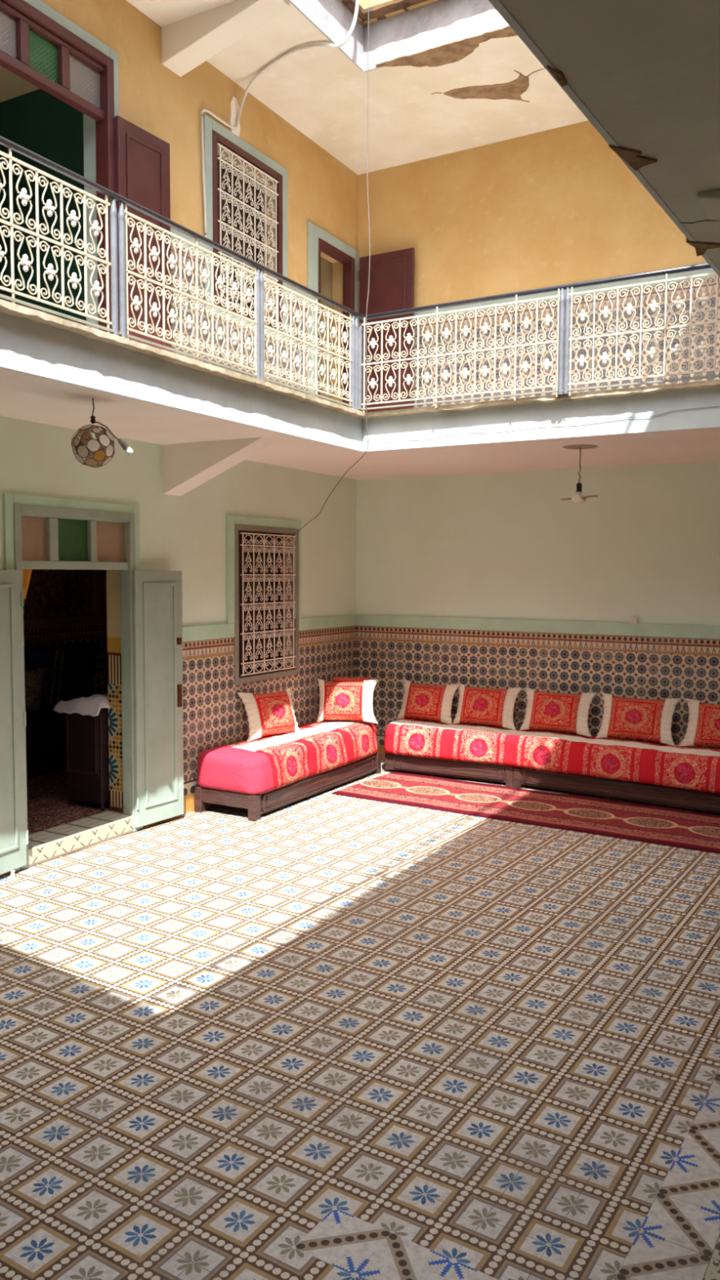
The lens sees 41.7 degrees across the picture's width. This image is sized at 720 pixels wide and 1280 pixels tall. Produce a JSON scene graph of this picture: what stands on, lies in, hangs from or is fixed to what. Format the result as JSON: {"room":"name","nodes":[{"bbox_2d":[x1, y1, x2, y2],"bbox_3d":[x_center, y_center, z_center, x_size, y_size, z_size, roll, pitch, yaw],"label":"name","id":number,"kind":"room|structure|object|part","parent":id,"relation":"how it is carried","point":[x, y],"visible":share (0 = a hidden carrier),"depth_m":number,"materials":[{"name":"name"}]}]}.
{"room":"traditional dwelling","nodes":[
{"label":"traditional dwelling","id":0,"kind":"room"},
{"bbox_2d":[0,65,39,102],"bbox_3d":[-3.860,-4.187,5.768,2.760,0.050,4.050,3,5,29],"label":"ceiling","id":1,"kind":"structure","parent":0,"point":[11,86],"depth_m":7.27,"materials":[{"name":"beige paint"}]},
{"bbox_2d":[0,88,86,325],"bbox_3d":[-2.867,-3.028,7.645,2.760,2.519,0.050,3,5,29],"label":"wall","id":2,"kind":"structure","parent":0,"point":[37,121],"depth_m":7.36,"materials":[{"name":"green paint"}]},
{"bbox_2d":[23,568,105,695],"bbox_3d":[-4.094,-0.088,7.213,0.070,2.635,5.850,3,5,29],"label":"wall","id":3,"kind":"structure","parent":0,"point":[51,593],"depth_m":9.30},
{"bbox_2d":[102,569,107,693],"bbox_3d":[-1.722,-0.222,9.262,2.110,2.635,0.050,3,5,29],"label":"wall","id":4,"kind":"structure","parent":0,"point":[104,571],"depth_m":9.75,"materials":[{"name":"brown paint"}]},
{"bbox_2d":[0,0,358,876],"bbox_3d":[-2.738,-1.378,4.902,0.262,5.782,11.300,3,5,29],"label":"wall","id":5,"kind":"structure","parent":0,"point":[186,533],"depth_m":7.49,"materials":[{"name":"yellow paint"}]},
{"bbox_2d":[0,0,171,351],"bbox_3d":[-2.030,-2.797,5.987,0.334,2.304,2.140,3,5,29],"label":"door","id":6,"kind":"structure","parent":5,"relation":"in","point":[39,45],"depth_m":6.39,"materials":[{"name":"brown wood"}]},
{"bbox_3d":[-2.170,-3.629,5.608,0.006,0.261,0.326,3,5,29],"label":"glass pane","id":7,"kind":"part","parent":6,"relation":"part of","materials":[{"name":"grey glass"}]},
{"bbox_3d":[-1.996,-3.650,5.919,0.006,0.261,0.273,3,5,29],"label":"glass pane","id":8,"kind":"part","parent":6,"relation":"part of","materials":[{"name":"green glass"}]},
{"bbox_3d":[-1.991,-2.759,5.970,0.120,2.231,1.143,3,5,29],"label":"frame","id":9,"kind":"part","parent":6,"relation":"part of","materials":[{"name":"red paint"}]},
{"bbox_3d":[-1.825,-3.671,6.225,0.006,0.261,0.312,3,5,29],"label":"glass pane","id":10,"kind":"part","parent":6,"relation":"part of","materials":[{"name":"grey glass"}]},
{"bbox_3d":[-1.498,-2.658,6.639,0.010,1.619,0.350,3,5,32],"label":"panel moulding","id":11,"kind":"part","parent":6,"relation":"part of","materials":[{"name":"red paint"}]},
{"bbox_2d":[0,493,183,875],"bbox_3d":[-1.986,0.243,6.359,0.406,2.348,1.982,3,5,29],"label":"door","id":12,"kind":"structure","parent":5,"relation":"in","point":[144,624],"depth_m":6.69,"materials":[{"name":"green paint"}]},
{"bbox_3d":[-2.187,0.485,5.642,0.010,1.635,0.355,2,4,25],"label":"panel moulding","id":13,"kind":"part","parent":12,"relation":"part of","materials":[{"name":"green paint"}]},
{"bbox_2d":[22,568,32,599],"bbox_3d":[-2.293,-0.443,6.193,0.031,0.463,0.372,3,5,29],"label":"curtain","id":14,"kind":"object","parent":12,"relation":"hanging from","point":[27,573],"visible":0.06,"depth_m":6.31,"materials":[{"name":"orange fabric"}]},
{"bbox_3d":[-2.078,-0.642,5.975,0.006,0.285,0.247,3,5,29],"label":"glass pane","id":15,"kind":"part","parent":12,"relation":"part of","materials":[{"name":"pink glass"}]},
{"bbox_3d":[-1.915,-0.662,6.267,0.006,0.285,0.293,3,5,29],"label":"glass pane","id":16,"kind":"part","parent":12,"relation":"part of","materials":[{"name":"green glass"}]},
{"bbox_3d":[-1.904,0.274,6.351,0.100,2.288,1.064,3,5,29],"label":"frame","id":17,"kind":"part","parent":12,"relation":"part of","materials":[{"name":"green paint"}]},
{"bbox_3d":[-2.011,1.352,6.484,0.328,0.118,1.070,3,5,29],"label":"sill","id":18,"kind":"part","parent":12,"relation":"part of","materials":[{"name":"tile"}]},
{"bbox_3d":[-1.745,-0.682,6.570,0.006,0.285,0.310,3,5,29],"label":"glass pane","id":19,"kind":"part","parent":12,"relation":"part of","materials":[{"name":"pink glass"}]},
{"bbox_3d":[-1.462,0.396,6.940,0.010,1.635,0.322,3,5,34],"label":"panel moulding","id":20,"kind":"part","parent":12,"relation":"part of","materials":[{"name":"green paint"}]},
{"bbox_3d":[-1.355,0.418,7.103,0.010,0.170,0.040,3,5,34],"label":"latch plate","id":21,"kind":"part","parent":12,"relation":"part of","materials":[{"name":"brown metal"}]},
{"bbox_3d":[-1.353,0.009,7.074,0.010,0.050,0.040,3,5,34],"label":"latch plate","id":22,"kind":"part","parent":12,"relation":"part of","materials":[{"name":"brown metal"}]},
{"bbox_2d":[162,437,277,496],"bbox_3d":[-1.024,-1.248,6.862,0.900,0.365,0.200,3,5,29],"label":"beam","id":23,"kind":"structure","parent":5,"relation":"attached to","point":[186,466],"depth_m":6.85,"materials":[{"name":"white paint"}]},
{"bbox_2d":[161,0,288,76],"bbox_3d":[-0.960,-4.266,6.660,0.971,0.258,0.210,3,5,29],"label":"beam","id":24,"kind":"structure","parent":5,"relation":"attached to","point":[187,43],"depth_m":6.65,"materials":[{"name":"beige paint"}]},
{"bbox_3d":[-2.928,-2.792,4.206,0.014,0.100,10.070,3,5,29],"label":"dado rail","id":25,"kind":"part","parent":5,"relation":"part of","materials":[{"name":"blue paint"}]},
{"bbox_2d":[203,114,288,341],"bbox_3d":[-1.012,-3.325,7.827,0.270,1.468,1.150,3,5,29],"label":"window","id":26,"kind":"structure","parent":5,"relation":"in","point":[246,190],"depth_m":7.80,"materials":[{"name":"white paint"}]},
{"bbox_2d":[217,163,258,311],"bbox_3d":[-1.068,-3.323,7.859,0.030,1.198,0.848,3,5,29],"label":"shutter","id":27,"kind":"object","parent":26,"relation":"attached to","point":[223,171],"depth_m":7.88,"materials":[{"name":"brown wood"}]},
{"bbox_3d":[-1.048,-3.322,7.848,0.016,1.198,0.848,3,5,29],"label":"shutter frame","id":28,"kind":"part","parent":26,"relation":"part of","materials":[{"name":"brown wood"}]},
{"bbox_2d":[217,142,278,321],"bbox_3d":[-0.906,-3.300,7.752,0.010,1.180,0.830,3,5,29],"label":"grille","id":29,"kind":"object","parent":26,"relation":"attached to","point":[227,148],"depth_m":7.71,"materials":[{"name":"white metal"}]},
{"bbox_2d":[226,514,301,684],"bbox_3d":[-0.912,-0.357,8.247,0.270,1.398,1.103,3,5,29],"label":"window","id":30,"kind":"structure","parent":5,"relation":"in","point":[264,555],"depth_m":8.27,"materials":[{"name":"green paint"}]},
{"bbox_2d":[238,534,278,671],"bbox_3d":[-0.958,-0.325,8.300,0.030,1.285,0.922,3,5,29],"label":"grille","id":31,"kind":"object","parent":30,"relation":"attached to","point":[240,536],"depth_m":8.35,"materials":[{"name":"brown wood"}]},
{"bbox_3d":[-0.938,-0.324,8.289,0.016,1.285,0.922,3,5,29],"label":"shutter frame","id":32,"kind":"part","parent":30,"relation":"part of","materials":[{"name":"brown wood"}]},
{"bbox_2d":[240,532,295,675],"bbox_3d":[-0.787,-0.319,8.207,0.010,1.192,0.825,3,5,29],"label":"grille","id":33,"kind":"object","parent":30,"relation":"attached to","point":[274,542],"depth_m":8.21,"materials":[{"name":"white metal"}]},
{"bbox_3d":[-2.720,0.123,4.809,0.022,0.116,10.976,3,5,29],"label":"dado rail","id":34,"kind":"part","parent":5,"relation":"part of","materials":[{"name":"green paint"}]},
{"bbox_2d":[200,0,359,237],"bbox_3d":[-0.607,-4.303,7.136,1.106,2.481,0.548,3,5,29],"label":"conduit","id":35,"kind":"object","parent":5,"relation":"attached to","point":[235,109],"visible":1,"depth_m":7.24,"materials":[{"name":"white plastic"}]},
{"bbox_2d":[306,221,414,412],"bbox_3d":[-0.005,-2.822,8.879,0.755,1.964,0.935,3,5,29],"label":"door","id":36,"kind":"structure","parent":5,"relation":"in","point":[391,283],"depth_m":9.11,"materials":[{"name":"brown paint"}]},
{"bbox_3d":[-0.269,-2.791,9.069,0.112,1.871,0.690,3,5,29],"label":"frame","id":37,"kind":"part","parent":36,"relation":"part of","materials":[{"name":"red paint"}]},
{"bbox_3d":[0.240,-2.834,9.150,0.440,1.621,0.010,3,5,30],"label":"panel moulding","id":38,"kind":"part","parent":36,"relation":"part of","materials":[{"name":"red paint"}]},
{"bbox_2d":[126,0,588,174],"bbox_3d":[-0.133,-4.329,3.243,6.190,0.382,11.300,3,5,29],"label":"ceiling","id":39,"kind":"structure","parent":0,"point":[457,68],"depth_m":7.46,"materials":[{"name":"paint"}]},
{"bbox_2d":[293,0,370,534],"bbox_3d":[-0.203,-3.382,7.670,0.142,4.988,1.500,-2,5,-25],"label":"cable","id":40,"kind":"object","parent":39,"relation":"hanging from","point":[368,0],"visible":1,"depth_m":7.16,"materials":[{"name":"grey plastic"}]},
{"bbox_2d":[0,759,719,1279],"bbox_3d":[-0.218,1.730,3.561,5.770,0.200,11.050,3,5,29],"label":"floor","id":41,"kind":"structure","parent":0,"point":[325,1035],"depth_m":3.70,"materials":[{"name":"tile"}]},
{"bbox_2d":[10,870,15,876],"bbox_3d":[-2.139,1.441,5.827,0.028,0.033,0.027,3,5,29],"label":"door stop","id":42,"kind":"object","parent":41,"relation":"on","point":[12,874],"visible":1,"depth_m":5.82,"materials":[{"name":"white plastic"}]},
{"bbox_2d":[194,751,381,821],"bbox_3d":[-0.552,1.200,8.158,0.594,0.198,2.032,3,5,29],"label":"frame","id":43,"kind":"object","parent":41,"relation":"on","point":[257,805],"visible":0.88,"depth_m":7.51,"materials":[{"name":"brown wood"}]},
{"bbox_3d":[-1.255,1.249,7.428,0.070,0.196,0.070,3,5,29],"label":"leg","id":44,"kind":"part","parent":43,"relation":"part of","materials":[{"name":"brown wood"}]},
{"bbox_3d":[-0.803,1.270,7.177,0.070,0.196,0.070,3,5,29],"label":"leg","id":45,"kind":"part","parent":43,"relation":"part of","materials":[{"name":"brown wood"}]},
{"bbox_2d":[197,720,377,794],"bbox_3d":[-0.543,0.951,8.115,0.636,0.309,2.056,3,5,29],"label":"mattress","id":46,"kind":"object","parent":43,"relation":"on","point":[264,764],"visible":0.92,"depth_m":7.58,"materials":[{"name":"fabric"}]},
{"bbox_2d":[236,687,300,742],"bbox_3d":[-0.771,0.625,8.012,0.580,0.401,0.222,-3,5,-41],"label":"throw pillow","id":47,"kind":"object","parent":46,"relation":"on","point":[268,713],"visible":1,"depth_m":7.93,"materials":[{"name":"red fabric"}]},
{"bbox_2d":[315,678,378,724],"bbox_3d":[-0.113,0.563,8.736,0.578,0.404,0.202,1,4,9],"label":"throw pillow","id":48,"kind":"object","parent":46,"relation":"on","point":[339,700],"visible":1,"depth_m":8.68,"materials":[{"name":"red fabric"}]},
{"bbox_2d":[332,675,369,682],"bbox_3d":[-0.089,0.523,8.935,0.361,0.358,0.186,1,4,4],"label":"throw pillow","id":49,"kind":"object","parent":46,"relation":"on","point":[342,679],"visible":0.1,"depth_m":8.90,"materials":[{"name":"red fabric"}]},
{"bbox_3d":[-0.294,1.195,8.024,0.015,0.126,1.840,3,5,29],"label":"carved panel","id":50,"kind":"part","parent":43,"relation":"part of","materials":[{"name":"brown wood"}]},
{"bbox_3d":[0.153,1.153,8.886,0.070,0.196,0.070,3,5,29],"label":"leg","id":51,"kind":"part","parent":43,"relation":"part of","materials":[{"name":"brown wood"}]},
{"bbox_2d":[384,752,515,786],"bbox_3d":[0.907,1.166,8.842,1.266,0.185,0.514,2,5,28],"label":"frame","id":52,"kind":"object","parent":41,"relation":"on","point":[463,769],"visible":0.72,"depth_m":8.60,"materials":[{"name":"brown wood"}]},
{"bbox_3d":[0.796,1.165,8.617,1.080,0.113,0.015,2,5,28],"label":"carved panel","id":53,"kind":"part","parent":52,"relation":"part of","materials":[{"name":"brown wood"}]},
{"bbox_3d":[1.332,1.203,8.369,0.070,0.183,0.070,2,5,28],"label":"leg","id":54,"kind":"part","parent":52,"relation":"part of","materials":[{"name":"brown wood"}]},
{"bbox_2d":[331,771,719,853],"bbox_3d":[1.605,1.352,7.498,3.700,0.010,1.058,3,5,32],"label":"runner rug","id":55,"kind":"object","parent":41,"relation":"on","point":[664,826],"visible":1,"depth_m":7.53,"materials":[{"name":"fabric"}]},
{"bbox_2d":[513,766,719,813],"bbox_3d":[2.517,1.251,7.802,2.512,0.180,0.494,3,5,35],"label":"frame","id":56,"kind":"object","parent":41,"relation":"on","point":[609,788],"visible":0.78,"depth_m":7.78,"materials":[{"name":"brown wood"}]},
{"bbox_3d":[1.395,1.209,8.325,0.070,0.178,0.070,3,5,35],"label":"leg","id":57,"kind":"part","parent":56,"relation":"part of","materials":[{"name":"brown wood"}]},
{"bbox_2d":[384,718,719,793],"bbox_3d":[1.950,0.982,8.115,3.843,0.297,0.614,3,5,32],"label":"mattress","id":58,"kind":"object","parent":56,"relation":"on","point":[695,768],"visible":0.98,"depth_m":8.05,"materials":[{"name":"red fabric"}]},
{"bbox_2d":[396,680,459,724],"bbox_3d":[0.652,0.592,9.024,0.620,0.380,0.218,3,5,34],"label":"throw pillow","id":59,"kind":"object","parent":58,"relation":"on","point":[420,701],"visible":1,"depth_m":8.95,"materials":[{"name":"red fabric"}]},
{"bbox_2d":[452,683,522,730],"bbox_3d":[1.174,0.612,8.715,0.635,0.380,0.217,3,5,31],"label":"throw pillow","id":60,"kind":"object","parent":58,"relation":"on","point":[492,707],"visible":1,"depth_m":8.64,"materials":[{"name":"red fabric"}]},
{"bbox_2d":[519,687,597,737],"bbox_3d":[1.753,0.635,8.367,0.670,0.380,0.223,3,5,35],"label":"throw pillow","id":61,"kind":"object","parent":58,"relation":"on","point":[566,713],"visible":1,"depth_m":8.29,"materials":[{"name":"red fabric"}]},
{"bbox_2d":[595,692,680,746],"bbox_3d":[2.347,0.665,7.991,0.676,0.391,0.220,3,5,33],"label":"throw pillow","id":62,"kind":"object","parent":58,"relation":"on","point":[651,720],"visible":1,"depth_m":7.92,"materials":[{"name":"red fabric"}]},
{"bbox_2d":[678,697,719,747],"bbox_3d":[2.945,0.695,7.615,0.696,0.391,0.220,3,5,36],"label":"throw pillow","id":63,"kind":"object","parent":58,"relation":"on","point":[703,729],"visible":1,"depth_m":7.67,"materials":[{"name":"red fabric"}]},
{"bbox_2d":[0,0,719,479],"bbox_3d":[-0.150,-1.316,3.458,6.190,0.282,11.300,3,5,29],"label":"ceiling","id":64,"kind":"structure","parent":0,"point":[52,368],"depth_m":5.29,"materials":[{"name":"beige paint"}]},
{"bbox_2d":[71,398,133,467],"bbox_3d":[-1.419,-1.123,5.144,0.244,0.370,0.295,3,5,29],"label":"globe lamp","id":65,"kind":"object","parent":64,"relation":"hanging from","point":[95,457],"visible":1,"depth_m":5.08,"materials":[{"name":"glass"}]},
{"bbox_3d":[-1.443,-1.248,5.112,0.015,0.116,0.008,0,4,-1],"label":"cord","id":66,"kind":"part","parent":65,"relation":"part of","materials":[{"name":"metal"}]},
{"bbox_3d":[-1.380,-1.138,5.141,0.138,0.096,0.015,-1,4,-22],"label":"cord","id":67,"kind":"part","parent":65,"relation":"part of","materials":[{"name":"black plastic"}]},
{"bbox_2d":[117,438,128,449],"bbox_3d":[-1.299,-1.074,5.188,0.063,0.062,0.036,-3,5,-36],"label":"bulb socket","id":68,"kind":"object","parent":65,"relation":"attached to","point":[125,446],"depth_m":5.18,"materials":[{"name":"metal"}]},
{"bbox_3d":[-1.270,-1.042,5.209,0.041,0.048,0.047,3,5,29],"label":"bulb","id":69,"kind":"part","parent":65,"relation":"part of","materials":[{"name":"white glass"}]},
{"bbox_2d":[110,198,119,335],"bbox_3d":[-1.258,-1.907,4.841,0.037,0.700,0.036,3,5,29],"label":"railing post","id":70,"kind":"object","parent":64,"relation":"on","point":[113,212],"visible":0.92,"depth_m":4.83,"materials":[{"name":"grey metal"}]},
{"bbox_2d":[118,201,126,337],"bbox_3d":[-1.230,-1.911,4.891,0.037,0.700,0.036,3,5,29],"label":"railing post","id":71,"kind":"object","parent":64,"relation":"on","point":[122,217],"visible":0.94,"depth_m":4.88,"materials":[{"name":"grey metal"}]},
{"bbox_2d":[256,267,260,379],"bbox_3d":[-0.642,-1.983,5.940,0.037,0.700,0.036,3,5,29],"label":"railing post","id":72,"kind":"object","parent":64,"relation":"on","point":[258,277],"visible":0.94,"depth_m":5.92,"materials":[{"name":"grey metal"}]},
{"bbox_2d":[259,270,264,381],"bbox_3d":[-0.624,-1.985,5.973,0.037,0.700,0.036,3,5,29],"label":"railing post","id":73,"kind":"object","parent":64,"relation":"on","point":[262,282],"visible":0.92,"depth_m":5.96,"materials":[{"name":"grey metal"}]},
{"bbox_2d":[351,314,355,408],"bbox_3d":[-0.054,-2.054,6.993,0.037,0.700,0.036,3,5,29],"label":"railing post","id":74,"kind":"object","parent":64,"relation":"on","point":[353,322],"visible":0.91,"depth_m":6.98,"materials":[{"name":"grey metal"}]},
{"bbox_2d":[355,315,358,409],"bbox_3d":[-0.029,-2.058,7.036,0.037,0.700,0.036,3,5,29],"label":"railing post","id":75,"kind":"object","parent":64,"relation":"on","point":[356,317],"visible":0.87,"depth_m":7.02,"materials":[{"name":"grey metal"}]},
{"bbox_2d":[0,293,719,410],"bbox_3d":[-0.772,-1.416,2.518,3.208,0.012,8.868,3,5,29],"label":"rail","id":76,"kind":"object","parent":64,"relation":"on","point":[3,296],"visible":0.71,"depth_m":5.96,"materials":[{"name":"beige metal"}]},
{"bbox_2d":[0,147,111,333],"bbox_3d":[-1.577,-1.865,4.271,0.018,0.715,1.250,3,5,29],"label":"balustrade","id":77,"kind":"object","parent":76,"relation":"on","point":[50,208],"visible":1,"depth_m":4.48,"materials":[{"name":"white metal"}]},
{"bbox_2d":[124,204,257,378],"bbox_3d":[-0.936,-1.943,5.415,0.018,0.715,1.198,3,5,29],"label":"balustrade","id":78,"kind":"object","parent":76,"relation":"on","point":[154,253],"visible":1,"depth_m":5.36,"materials":[{"name":"white metal"}]},
{"bbox_2d":[262,271,352,408],"bbox_3d":[-0.345,-2.015,6.473,0.018,0.715,1.156,3,5,29],"label":"balustrade","id":79,"kind":"object","parent":76,"relation":"on","point":[284,310],"visible":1,"depth_m":6.45,"materials":[{"name":"white metal"}]},
{"bbox_2d":[0,135,711,319],"bbox_3d":[-0.755,-2.096,2.478,3.193,0.032,8.896,3,5,29],"label":"handrail","id":80,"kind":"object","parent":79,"relation":"on","point":[5,142],"visible":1,"depth_m":5.96,"materials":[{"name":"grey metal"}]},
{"bbox_2d":[360,288,559,412],"bbox_3d":[0.677,-2.029,6.732,1.550,0.715,0.018,3,5,30],"label":"balustrade","id":81,"kind":"object","parent":76,"relation":"on","point":[465,331],"visible":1,"depth_m":6.70,"materials":[{"name":"white metal"}]},
{"bbox_2d":[568,271,719,395],"bbox_3d":[2.000,-1.967,5.968,1.427,0.715,0.018,3,5,30],"label":"balustrade","id":82,"kind":"object","parent":76,"relation":"on","point":[678,301],"visible":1,"depth_m":6.06,"materials":[{"name":"white metal"}]},
{"bbox_2d":[358,318,362,411],"bbox_3d":[-0.002,-2.064,7.124,0.037,0.700,0.036,3,5,29],"label":"railing post","id":83,"kind":"object","parent":64,"relation":"on","point":[360,327],"visible":0.64,"depth_m":7.11,"materials":[{"name":"grey metal"}]},
{"bbox_2d":[557,288,564,395],"bbox_3d":[1.350,-2.001,6.343,0.037,0.700,0.036,3,5,29],"label":"railing post","id":84,"kind":"object","parent":64,"relation":"on","point":[562,300],"visible":1,"depth_m":6.33,"materials":[{"name":"grey metal"}]},
{"bbox_2d":[562,287,570,395],"bbox_3d":[1.383,-1.999,6.324,0.037,0.700,0.036,3,5,29],"label":"railing post","id":85,"kind":"object","parent":64,"relation":"on","point":[567,300],"visible":1,"depth_m":6.31,"materials":[{"name":"grey metal"}]},
{"bbox_2d":[560,444,598,502],"bbox_3d":[1.616,-1.217,6.965,0.282,0.412,0.261,1,4,16],"label":"pendant bulb","id":86,"kind":"object","parent":64,"relation":"hanging from","point":[578,498],"visible":1,"depth_m":6.95,"materials":[{"name":"white glass"}]},
{"bbox_3d":[1.561,-1.054,7.065,0.056,0.011,0.137,-2,5,-32],"label":"blade","id":87,"kind":"part","parent":86,"relation":"part of","materials":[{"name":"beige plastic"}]},
{"bbox_2d":[575,482,582,492],"bbox_3d":[1.616,-1.127,6.971,0.043,0.066,0.044,-2,5,-32],"label":"socket","id":88,"kind":"object","parent":86,"relation":"attached to","point":[579,486],"depth_m":6.96,"materials":[{"name":"black plastic"}]},
{"bbox_3d":[1.615,-1.053,6.977,0.106,0.082,0.108,-2,5,-32],"label":"bulb","id":89,"kind":"part","parent":86,"relation":"part of","materials":[{"name":"white glass"}]},
{"bbox_3d":[1.617,-1.286,6.958,0.008,0.271,0.028,-2,5,-32],"label":"cord","id":90,"kind":"part","parent":86,"relation":"part of","materials":[{"name":"plastic"}]},
{"bbox_3d":[1.619,-1.419,6.947,0.256,0.008,0.256,-2,5,-32],"label":"ceiling plate","id":91,"kind":"part","parent":86,"relation":"part of","materials":[{"name":"grey paint"}]},
{"bbox_3d":[1.670,-1.045,6.889,0.056,0.011,0.137,-2,5,-32],"label":"blade","id":92,"kind":"part","parent":86,"relation":"part of","materials":[{"name":"beige plastic"}]},
{"bbox_2d":[357,0,362,21],"bbox_3d":[-2.311,-4.965,3.258,0.160,0.925,9.279,3,5,29],"label":"wall","id":93,"kind":"structure","parent":0,"point":[360,1],"depth_m":7.27,"materials":[{"name":"yellow paint"}]},
{"bbox_2d":[361,0,439,25],"bbox_3d":[1.670,-5.168,6.412,4.035,0.925,0.160,3,5,30],"label":"wall","id":94,"kind":"structure","parent":0,"point":[365,2],"depth_m":7.21,"materials":[{"name":"yellow paint"}]},
{"bbox_2d":[320,120,719,759],"bbox_3d":[1.671,-1.620,8.616,7.850,5.782,0.322,3,5,30],"label":"wall","id":95,"kind":"structure","parent":0,"point":[490,580],"depth_m":8.53,"materials":[{"name":"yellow paint"}]},
{"bbox_3d":[2.457,-3.034,7.963,5.750,0.105,0.014,3,5,30],"label":"dado rail","id":96,"kind":"part","parent":95,"relation":"part of","materials":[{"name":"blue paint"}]},
{"bbox_3d":[2.439,-0.089,8.169,5.750,0.116,0.024,3,5,30],"label":"dado rail","id":97,"kind":"part","parent":95,"relation":"part of","materials":[{"name":"green paint"}]},
{"bbox_2d":[629,617,637,623],"bbox_3d":[2.368,-0.171,8.188,0.064,0.056,0.050,3,5,29],"label":"junction box","id":98,"kind":"object","parent":95,"relation":"attached to","point":[632,620],"visible":1,"depth_m":8.17,"materials":[{"name":"white plastic"}]},
{"bbox_3d":[-3.167,1.293,6.788,2.110,0.050,5.850,3,5,29],"label":"floor","id":99,"kind":"structure","parent":0,"visible":0},
{"bbox_2d":[26,770,109,834],"bbox_3d":[-2.639,1.257,6.921,1.320,0.006,4.600,3,5,29],"label":"area rug","id":100,"kind":"object","parent":99,"relation":"on","point":[48,805],"visible":0.2,"depth_m":7.10,"materials":[{"name":"brown carpet"}]},
{"bbox_2d":[65,707,109,810],"bbox_3d":[-1.947,0.853,7.185,0.364,0.770,0.458,3,5,29],"label":"base cabinet","id":101,"kind":"object","parent":100,"relation":"on","point":[87,760],"visible":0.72,"depth_m":6.97,"materials":[{"name":"brown wood"}]},
{"bbox_2d":[53,693,110,716],"bbox_3d":[-1.950,0.464,7.158,0.451,0.135,0.560,3,5,29],"label":"cloth","id":102,"kind":"object","parent":101,"relation":"on","point":[91,705],"visible":0.61,"depth_m":6.93,"materials":[{"name":"white fabric"}]},
{"bbox_3d":[-2.057,0.757,6.980,0.290,0.450,0.006,3,5,29],"label":"door moulding","id":103,"kind":"part","parent":101,"relation":"part of","materials":[{"name":"brown wood"}]},
{"bbox_3d":[-2.052,0.756,6.988,0.320,0.490,0.012,3,5,29],"label":"door","id":104,"kind":"part","parent":101,"relation":"part of","materials":[{"name":"brown wood"}]},
{"bbox_3d":[-3.342,0.957,7.753,0.760,0.480,4.200,3,5,29],"label":"bench","id":105,"kind":"object","parent":99,"relation":"on","visible":0},
{"bbox_2d":[24,667,45,711],"bbox_3d":[-2.987,0.452,8.186,0.500,0.399,0.247,-3,5,-41],"label":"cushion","id":106,"kind":"object","parent":105,"relation":"on","point":[33,679],"visible":0.4,"depth_m":8.21,"materials":[{"name":"brown fabric"}]},
{"bbox_2d":[24,640,100,711],"bbox_3d":[-2.776,0.334,8.709,0.381,0.618,0.850,4,5,39],"label":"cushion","id":107,"kind":"object","parent":105,"relation":"on","point":[70,668],"visible":0.66,"depth_m":8.64,"materials":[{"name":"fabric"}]},
{"bbox_3d":[2.426,0.345,2.015,0.240,2.811,11.100,3,5,29],"label":"wall","id":108,"kind":"structure","parent":0,"visible":0},
{"bbox_2d":[696,188,719,220],"bbox_3d":[1.513,-0.891,2.034,1.490,0.362,0.170,3,5,29],"label":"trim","id":109,"kind":"structure","parent":108,"relation":"attached to","point":[709,200],"depth_m":2.33,"materials":[{"name":"beige paint"}]}
]}

